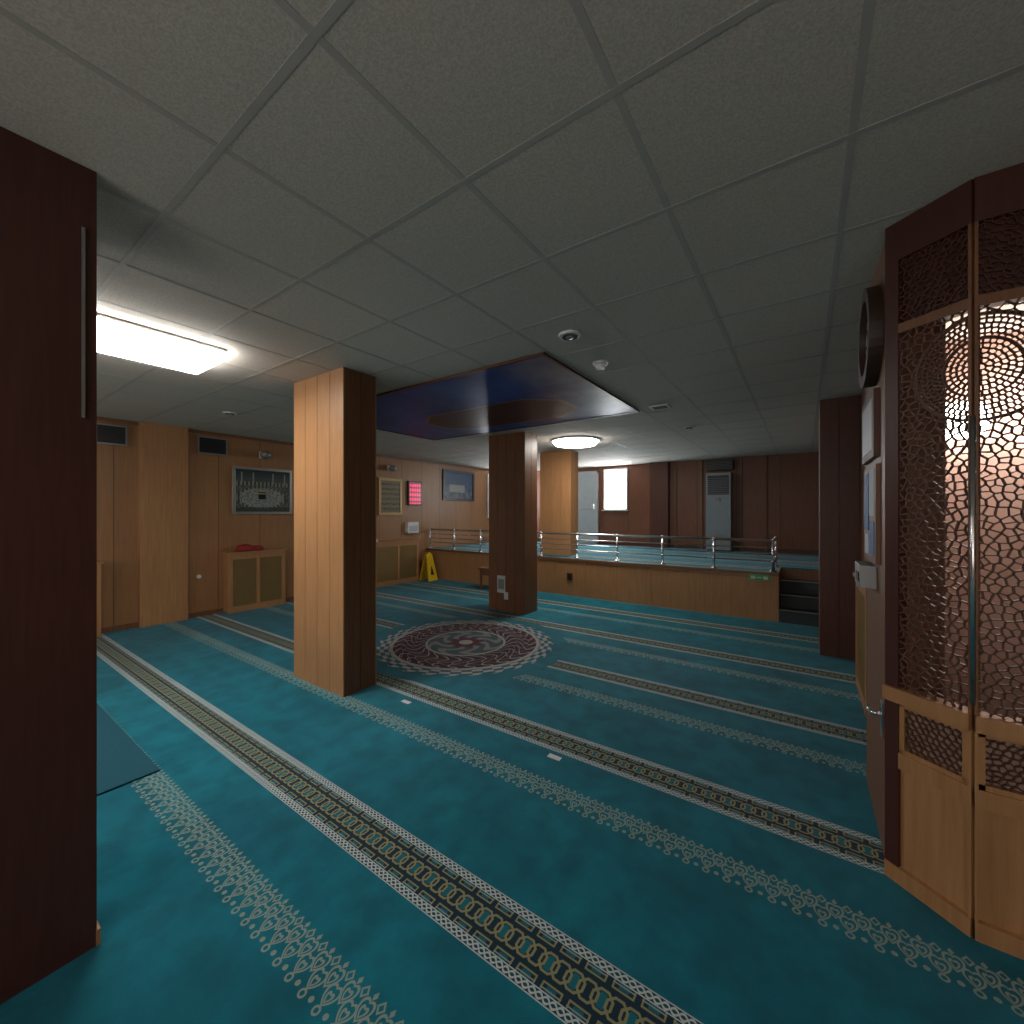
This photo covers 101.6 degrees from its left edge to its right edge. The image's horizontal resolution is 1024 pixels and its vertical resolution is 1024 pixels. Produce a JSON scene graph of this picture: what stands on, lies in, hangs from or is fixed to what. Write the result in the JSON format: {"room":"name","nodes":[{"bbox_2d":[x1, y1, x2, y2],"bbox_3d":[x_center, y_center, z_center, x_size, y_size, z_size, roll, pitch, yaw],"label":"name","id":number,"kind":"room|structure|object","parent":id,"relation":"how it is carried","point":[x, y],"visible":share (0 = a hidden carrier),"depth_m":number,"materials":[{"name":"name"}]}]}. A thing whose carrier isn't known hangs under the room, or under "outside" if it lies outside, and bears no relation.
{"room":"mosque","nodes":[
{"label":"mosque","id":0,"kind":"room"},
{"bbox_2d":[97,420,488,627],"bbox_3d":[-3.935,0.175,7.939,0.150,2.890,13.500,0,0,35],"label":"wall","id":1,"kind":"structure","parent":0,"point":[213,529],"depth_m":6.69,"materials":[{"name":"brown wood"}]},
{"bbox_2d":[97,423,126,445],"bbox_3d":[-5.418,-1.045,5.644,0.049,0.270,0.320,0,0,35],"label":"air vent","id":2,"kind":"object","parent":1,"relation":"in","point":[108,434],"visible":0.96,"depth_m":5.63,"materials":[{"name":"grey metal"}]},
{"bbox_2d":[138,421,187,627],"bbox_3d":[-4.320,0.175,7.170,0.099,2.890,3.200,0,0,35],"label":"column","id":3,"kind":"structure","parent":1,"relation":"attached to","point":[162,448],"depth_m":6.04,"materials":[{"name":"brown wood"}]},
{"bbox_2d":[197,436,226,455],"bbox_3d":[-4.741,-1.045,6.611,0.049,0.270,0.400,0,0,35],"label":"air vent","id":4,"kind":"object","parent":1,"relation":"in","point":[205,445],"visible":1,"depth_m":6.59,"materials":[{"name":"grey metal"}]},
{"bbox_2d":[101,575,419,632],"bbox_3d":[-4.937,1.585,6.363,0.015,0.070,9.770,0,0,35],"label":"baseboard","id":5,"kind":"structure","parent":1,"relation":"attached to","point":[220,610],"depth_m":6.36,"materials":[{"name":"brown wood"}]},
{"bbox_2d":[232,466,291,513],"bbox_3d":[-4.309,-0.360,7.242,0.035,0.800,0.970,0,0,35],"label":"picture","id":6,"kind":"object","parent":1,"relation":"attached to","point":[255,490],"visible":1,"depth_m":7.21,"materials":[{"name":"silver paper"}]},
{"bbox_2d":[259,451,271,458],"bbox_3d":[-4.242,-0.980,7.177,0.219,0.140,0.180,0,0,35],"label":"security camera","id":7,"kind":"object","parent":1,"relation":"attached to","point":[264,454],"visible":1,"depth_m":7.11,"materials":[{"name":"white plastic"}]},
{"bbox_2d":[97,417,488,470],"bbox_3d":[-3.862,-1.242,7.887,0.030,0.045,13.500,0,0,35],"label":"crown molding","id":8,"kind":"structure","parent":1,"relation":"attached to","point":[98,418],"depth_m":7.07,"materials":[{"name":"brown wood"}]},
{"bbox_2d":[378,478,401,514],"bbox_3d":[-2.755,-0.345,9.463,0.035,0.830,0.650,0,0,35],"label":"calligraphy","id":9,"kind":"object","parent":1,"relation":"attached to","point":[389,489],"visible":1,"depth_m":9.44},
{"bbox_2d":[387,465,396,470],"bbox_3d":[-2.694,-0.980,9.389,0.219,0.140,0.180,0,0,35],"label":"security camera","id":10,"kind":"object","parent":1,"relation":"attached to","point":[392,467],"visible":1,"depth_m":9.33,"materials":[{"name":"white plastic"}]},
{"bbox_2d":[405,522,418,532],"bbox_3d":[-2.378,0.370,9.943,0.103,0.260,0.330,0,0,35],"label":"wall control box","id":11,"kind":"object","parent":1,"relation":"attached to","point":[410,527],"visible":1,"depth_m":9.88,"materials":[{"name":"white plastic"}]},
{"bbox_2d":[407,481,421,504],"bbox_3d":[-2.339,-0.450,10.044,0.052,0.580,0.420,0,0,35],"label":"display","id":12,"kind":"object","parent":1,"relation":"attached to","point":[414,488],"visible":1,"depth_m":10.00,"materials":[{"name":"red plastic"}]},
{"bbox_2d":[442,469,473,500],"bbox_3d":[-1.437,-0.710,11.348,0.035,0.820,1.250,0,0,35],"label":"framed landscape picture","id":13,"kind":"object","parent":1,"relation":"attached to","point":[456,485],"visible":1,"depth_m":11.29,"materials":[{"name":"black plastic"}]},
{"bbox_2d":[487,474,488,517],"bbox_3d":[-0.414,-0.480,12.798,0.050,1.300,1.100,0,0,35],"label":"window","id":14,"kind":"structure","parent":1,"relation":"in","point":[487,474],"depth_m":12.35,"materials":[{"name":"white glass"}]},
{"bbox_2d":[0,0,1023,470],"bbox_3d":[0.346,-1.330,4.944,10.600,0.120,13.800,0,0,35],"label":"ceiling","id":15,"kind":"structure","parent":0,"point":[478,79],"depth_m":1.60,"materials":[{"name":"tile"}]},
{"bbox_2d":[97,314,227,373],"bbox_3d":[-2.811,-1.224,2.942,0.620,0.079,1.200,0,0,35],"label":"ceiling light panel","id":16,"kind":"object","parent":15,"relation":"attached to","point":[115,337],"depth_m":3.04,"materials":[{"name":"white plastic"}]},
{"bbox_2d":[222,411,236,414],"bbox_3d":[-3.599,-1.250,5.324,0.160,0.029,0.160,0,0,35],"label":"recessed light","id":17,"kind":"object","parent":15,"relation":"in","point":[223,412],"visible":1,"depth_m":5.28,"materials":[{"name":"white plastic"}]},
{"bbox_2d":[376,352,639,439],"bbox_3d":[-0.553,-1.254,5.281,3.600,0.020,2.340,0,0,35],"label":"mural panel","id":18,"kind":"object","parent":15,"relation":"attached to","point":[534,390],"depth_m":4.72,"materials":[{"name":"blue paint"}]},
{"bbox_2d":[0,0,1023,469],"bbox_3d":[0.346,-1.269,4.944,10.300,0.002,13.500,0,0,35],"label":"grid","id":19,"kind":"object","parent":15,"relation":"attached to","point":[315,33],"visible":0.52,"depth_m":1.69,"materials":[{"name":"grey metal"}]},
{"bbox_2d":[558,330,581,340],"bbox_3d":[0.413,-1.250,2.981,0.170,0.029,0.170,0,0,35],"label":"recessed light","id":20,"kind":"object","parent":15,"relation":"in","point":[567,335],"visible":1,"depth_m":2.95,"materials":[{"name":"white plastic"}]},
{"bbox_2d":[552,436,599,447],"bbox_3d":[1.119,-1.222,7.357,0.840,0.084,0.840,0,0,35],"label":"round ceiling light","id":21,"kind":"object","parent":15,"relation":"attached to","point":[569,441],"visible":1,"depth_m":7.12,"materials":[{"name":"white plastic"}]},
{"bbox_2d":[593,360,607,369],"bbox_3d":[0.747,-1.238,3.529,0.130,0.055,0.130,0,0,35],"label":"smoke detector","id":22,"kind":"object","parent":15,"relation":"attached to","point":[598,364],"visible":1,"depth_m":3.49,"materials":[{"name":"white plastic"}]},
{"bbox_2d":[683,426,694,428],"bbox_3d":[2.635,-1.250,6.211,0.160,0.029,0.160,0,0,35],"label":"recessed light","id":23,"kind":"object","parent":15,"relation":"in","point":[685,427],"visible":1,"depth_m":6.17,"materials":[{"name":"white plastic"}]},
{"bbox_2d":[946,401,967,439],"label":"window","id":24,"kind":"structure","parent":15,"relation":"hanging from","point":[965,433],"depth_m":2.90,"materials":[{"name":"white glass"}]},
{"bbox_2d":[980,402,990,433],"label":"glass lamp","id":25,"kind":"object","parent":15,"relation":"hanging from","point":[984,428],"depth_m":2.83,"materials":[{"name":"white glass"}]},
{"bbox_2d":[0,579,1023,1023],"bbox_3d":[0.346,1.680,4.944,10.600,0.120,13.800,0,0,35],"label":"floor","id":26,"kind":"structure","parent":0,"point":[703,845],"depth_m":2.06,"materials":[{"name":"teal carpet"}]},
{"bbox_2d":[0,126,100,1004],"bbox_3d":[-2.374,0.175,0.928,0.645,2.889,1.999,0,0,35],"label":"tall cabinet","id":27,"kind":"object","parent":26,"relation":"on","point":[48,199],"visible":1,"depth_m":1.45,"materials":[{"name":"red wood"}]},
{"bbox_2d":[97,561,103,636],"bbox_3d":[-5.728,1.135,5.038,0.203,0.970,1.130,0,0,35],"label":"radiator cover","id":28,"kind":"object","parent":26,"relation":"on","point":[99,563],"visible":0.02,"depth_m":5.42,"materials":[{"name":"brown wood"}]},
{"bbox_2d":[97,703,159,795],"bbox_3d":[-3.345,1.614,2.632,1.900,0.012,1.280,0,0,35],"label":"entrance mat","id":29,"kind":"object","parent":26,"relation":"on","point":[120,761],"visible":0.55,"depth_m":2.72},
{"bbox_2d":[222,548,286,613],"bbox_3d":[-4.321,1.135,7.050,0.203,0.970,0.940,0,0,35],"label":"radiator cover","id":30,"kind":"object","parent":26,"relation":"on","point":[252,580],"visible":1,"depth_m":6.96,"materials":[{"name":"brown wood"}]},
{"bbox_2d":[235,544,263,551],"bbox_3d":[-4.374,0.588,6.965,0.206,0.120,0.448,0,0,35],"label":"cloth","id":31,"kind":"object","parent":30,"relation":"on","point":[244,547],"visible":1,"depth_m":6.87,"materials":[{"name":"red fabric"}]},
{"bbox_2d":[294,367,375,696],"bbox_3d":[-1.716,0.175,4.028,0.830,2.890,0.345,0,0,35],"label":"wood column","id":32,"kind":"structure","parent":26,"relation":"on","point":[335,410],"depth_m":3.82,"materials":[{"name":"brown wood"}]},
{"bbox_2d":[376,539,419,587],"bbox_3d":[-2.800,1.135,9.225,0.203,0.970,1.850,0,0,35],"label":"radiator cover","id":33,"kind":"object","parent":26,"relation":"on","point":[397,561],"visible":0.65,"depth_m":9.40,"materials":[{"name":"brown wood"}]},
{"bbox_2d":[419,552,437,581],"bbox_3d":[-1.986,1.292,9.932,0.330,0.655,0.300,0,0,35],"label":"sign","id":34,"kind":"object","parent":26,"relation":"on","point":[428,571],"visible":1,"depth_m":9.90,"materials":[{"name":"yellow plastic"}]},
{"bbox_2d":[478,566,488,588],"bbox_3d":[-0.339,1.390,8.719,0.650,0.460,0.400,0,0,35],"label":"wooden table","id":35,"kind":"object","parent":26,"relation":"on","point":[484,570],"visible":0.27,"depth_m":8.72,"materials":[{"name":"brown wood"}]},
{"bbox_2d":[489,431,536,614],"bbox_3d":[0.013,0.175,6.928,0.720,2.890,0.370,0,0,35],"label":"wood column","id":36,"kind":"structure","parent":26,"relation":"on","point":[512,456],"depth_m":6.74,"materials":[{"name":"brown wood"}]},
{"bbox_2d":[497,575,507,599],"bbox_3d":[-0.153,1.230,6.813,0.220,0.380,0.008,0,0,35],"label":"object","id":37,"kind":"object","parent":36,"relation":"attached to","point":[500,579],"visible":1,"depth_m":6.82,"materials":[{"name":"plastic"}]},
{"bbox_2d":[426,541,818,621],"bbox_3d":[2.282,1.260,9.543,8.192,0.720,3.736,0,0,35],"label":"raised platform","id":38,"kind":"object","parent":26,"relation":"on","point":[683,583],"visible":0.73,"depth_m":7.44,"materials":[{"name":"brown wood"}]},
{"bbox_2d":[540,450,577,555],"bbox_3d":[1.002,-0.186,8.909,0.730,2.168,0.350,0,0,35],"label":"wood column","id":39,"kind":"structure","parent":38,"relation":"on","point":[558,469],"depth_m":8.74,"materials":[{"name":"brown wood"}]},
{"bbox_2d":[567,573,572,579],"bbox_3d":[1.117,1.250,8.088,0.120,0.140,0.025,0,0,35],"label":"wall socket","id":40,"kind":"object","parent":38,"relation":"attached to","point":[569,575],"visible":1,"depth_m":8.07,"materials":[{"name":"black plastic"}]},
{"bbox_2d":[428,528,778,571],"bbox_3d":[1.151,0.647,8.640,7.352,0.504,0.850,0,0,35],"label":"railing","id":41,"kind":"object","parent":38,"relation":"on","point":[773,540],"visible":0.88,"depth_m":7.30,"materials":[{"name":"silver metal"}]},
{"bbox_2d":[706,472,732,551],"bbox_3d":[4.828,-0.001,9.729,0.520,1.799,0.360,0,0,35],"label":"air conditioner","id":42,"kind":"object","parent":38,"relation":"on","point":[719,486],"visible":0.85,"depth_m":9.59,"materials":[{"name":"white plastic"}]},
{"bbox_2d":[749,574,768,580],"bbox_3d":[3.705,0.983,6.257,0.260,0.085,0.017,0,0,35],"label":"exit sign","id":43,"kind":"object","parent":38,"relation":"attached to","point":[751,576],"visible":1,"depth_m":6.25,"materials":[{"name":"green plastic"}]},
{"bbox_2d":[779,578,818,626],"bbox_3d":[4.487,1.346,6.250,0.798,0.548,0.850,0,0,35],"label":"stairs","id":44,"kind":"structure","parent":26,"relation":"on","point":[799,599],"depth_m":6.23,"materials":[{"name":"rubber"}]},
{"bbox_2d":[819,395,859,659],"bbox_3d":[3.754,0.175,4.806,0.350,2.890,0.420,0,0,35],"label":"wood column","id":45,"kind":"structure","parent":26,"relation":"on","point":[839,418],"depth_m":4.64,"materials":[{"name":"brown wood"}]},
{"bbox_2d":[853,572,866,716],"bbox_3d":[3.047,1.095,3.604,0.103,1.050,0.840,0,0,35],"label":"radiator cover","id":46,"kind":"object","parent":26,"relation":"on","point":[861,593],"visible":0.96,"depth_m":3.61,"materials":[{"name":"brown wood"}]},
{"bbox_2d":[882,162,1023,959],"bbox_3d":[2.191,0.176,1.399,1.414,2.888,0.273,0,0,35],"label":"lattice screen","id":47,"kind":"object","parent":26,"relation":"on","point":[954,772],"visible":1,"depth_m":1.64,"materials":[{"name":"brown wood"}]},
{"bbox_2d":[649,403,671,409],"bbox_3d":[1.773,-1.255,4.996,0.220,0.019,0.180,0,0,35],"label":"ceiling vent","id":48,"kind":"object","parent":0,"point":[661,406],"depth_m":4.97,"materials":[{"name":"white metal"}]},
{"bbox_2d":[537,452,818,549],"bbox_3d":[3.398,0.175,11.139,8.200,2.890,0.150,0,0,35],"label":"wall","id":49,"kind":"structure","parent":0,"point":[792,479],"depth_m":9.65,"materials":[{"name":"brown wood"}]},
{"bbox_2d":[578,471,598,543],"bbox_3d":[2.067,-0.131,11.915,0.830,2.059,0.100,0,0,35],"label":"door","id":50,"kind":"structure","parent":49,"relation":"in","point":[588,481],"depth_m":11.86,"materials":[{"name":"grey metal"}]},
{"bbox_2d":[601,468,628,510],"bbox_3d":[2.812,-0.605,11.383,0.740,1.150,0.120,0,0,35],"label":"window","id":51,"kind":"structure","parent":49,"relation":"in","point":[615,481],"depth_m":11.39,"materials":[{"name":"white glass"}]},
{"bbox_2d":[537,539,818,553],"bbox_3d":[3.349,0.855,11.069,8.200,0.090,0.020,0,0,35],"label":"baseboard","id":52,"kind":"structure","parent":49,"relation":"attached to","point":[799,551],"depth_m":9.70,"materials":[{"name":"brown wood"}]},
{"bbox_2d":[650,455,766,551],"bbox_3d":[4.647,-0.185,10.082,2.580,2.170,0.150,0,0,35],"label":"pilasters","id":53,"kind":"object","parent":49,"relation":"attached to","point":[659,471],"visible":0.98,"depth_m":10.53,"materials":[{"name":"brown wood"}]},
{"bbox_2d":[707,459,733,470],"bbox_3d":[4.915,-1.100,9.854,0.560,0.240,0.214,0,0,35],"label":"speaker box","id":54,"kind":"object","parent":49,"relation":"attached to","point":[728,464],"visible":1,"depth_m":9.77,"materials":[{"name":"black plastic"}]},
{"bbox_2d":[860,388,866,560],"bbox_3d":[4.557,0.175,5.538,0.120,2.890,7.700,0,0,35],"label":"wall","id":55,"kind":"structure","parent":0,"point":[863,396],"depth_m":4.43,"materials":[{"name":"brown wood"}]},
{"bbox_2d":[867,242,944,856],"bbox_3d":[2.011,0.175,2.169,0.190,2.890,0.740,0,0,35],"label":"wall","id":56,"kind":"structure","parent":0,"point":[875,597],"depth_m":1.88,"materials":[{"name":"brown wood"}]},
{"bbox_2d":[855,561,876,588],"bbox_3d":[1.928,0.340,2.282,0.074,0.120,0.250,0,0,35],"label":"intercom box","id":57,"kind":"object","parent":56,"relation":"attached to","point":[865,571],"visible":1,"depth_m":2.19,"materials":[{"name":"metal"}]},
{"bbox_2d":[858,285,883,387],"bbox_3d":[1.876,-0.910,2.190,0.054,0.500,0.500,0,0,35],"label":"wall clock","id":58,"kind":"object","parent":56,"relation":"attached to","point":[871,318],"visible":1,"depth_m":2.05,"materials":[{"name":"black plastic"}]},
{"bbox_2d":[862,387,879,464],"bbox_3d":[1.962,-0.450,2.289,0.027,0.340,0.500,0,0,35],"label":"framed certificate","id":59,"kind":"object","parent":56,"relation":"attached to","point":[870,410],"visible":1,"depth_m":2.15,"materials":[{"name":"brown wood"}]},
{"bbox_2d":[864,463,880,564],"bbox_3d":[1.940,0.010,2.255,0.023,0.500,0.480,0,0,35],"label":"notice board","id":60,"kind":"object","parent":56,"relation":"attached to","point":[872,475],"visible":1,"depth_m":2.13,"materials":[{"name":"white wood"}]},
{"bbox_2d":[866,699,883,737],"bbox_3d":[1.751,0.980,2.015,0.057,0.160,0.110,0,0,35],"label":"handle","id":61,"kind":"object","parent":56,"relation":"attached to","point":[881,713],"visible":1,"depth_m":1.98,"materials":[{"name":"silver metal"}]},
{"bbox_2d":[945,324,945,690],"bbox_3d":[2.474,0.175,2.547,0.134,2.890,1.770,0,0,35],"label":"enclosure","id":62,"kind":"object","parent":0,"point":[945,324],"visible":0.02,"depth_m":1.85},
{"bbox_2d":[946,329,1023,717],"bbox_3d":[3.870,0.175,2.724,1.980,2.890,0.100,0,0,35],"label":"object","id":63,"kind":"object","parent":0,"point":[1002,512],"depth_m":2.97,"materials":[{"name":"beige paint"}]}
]}

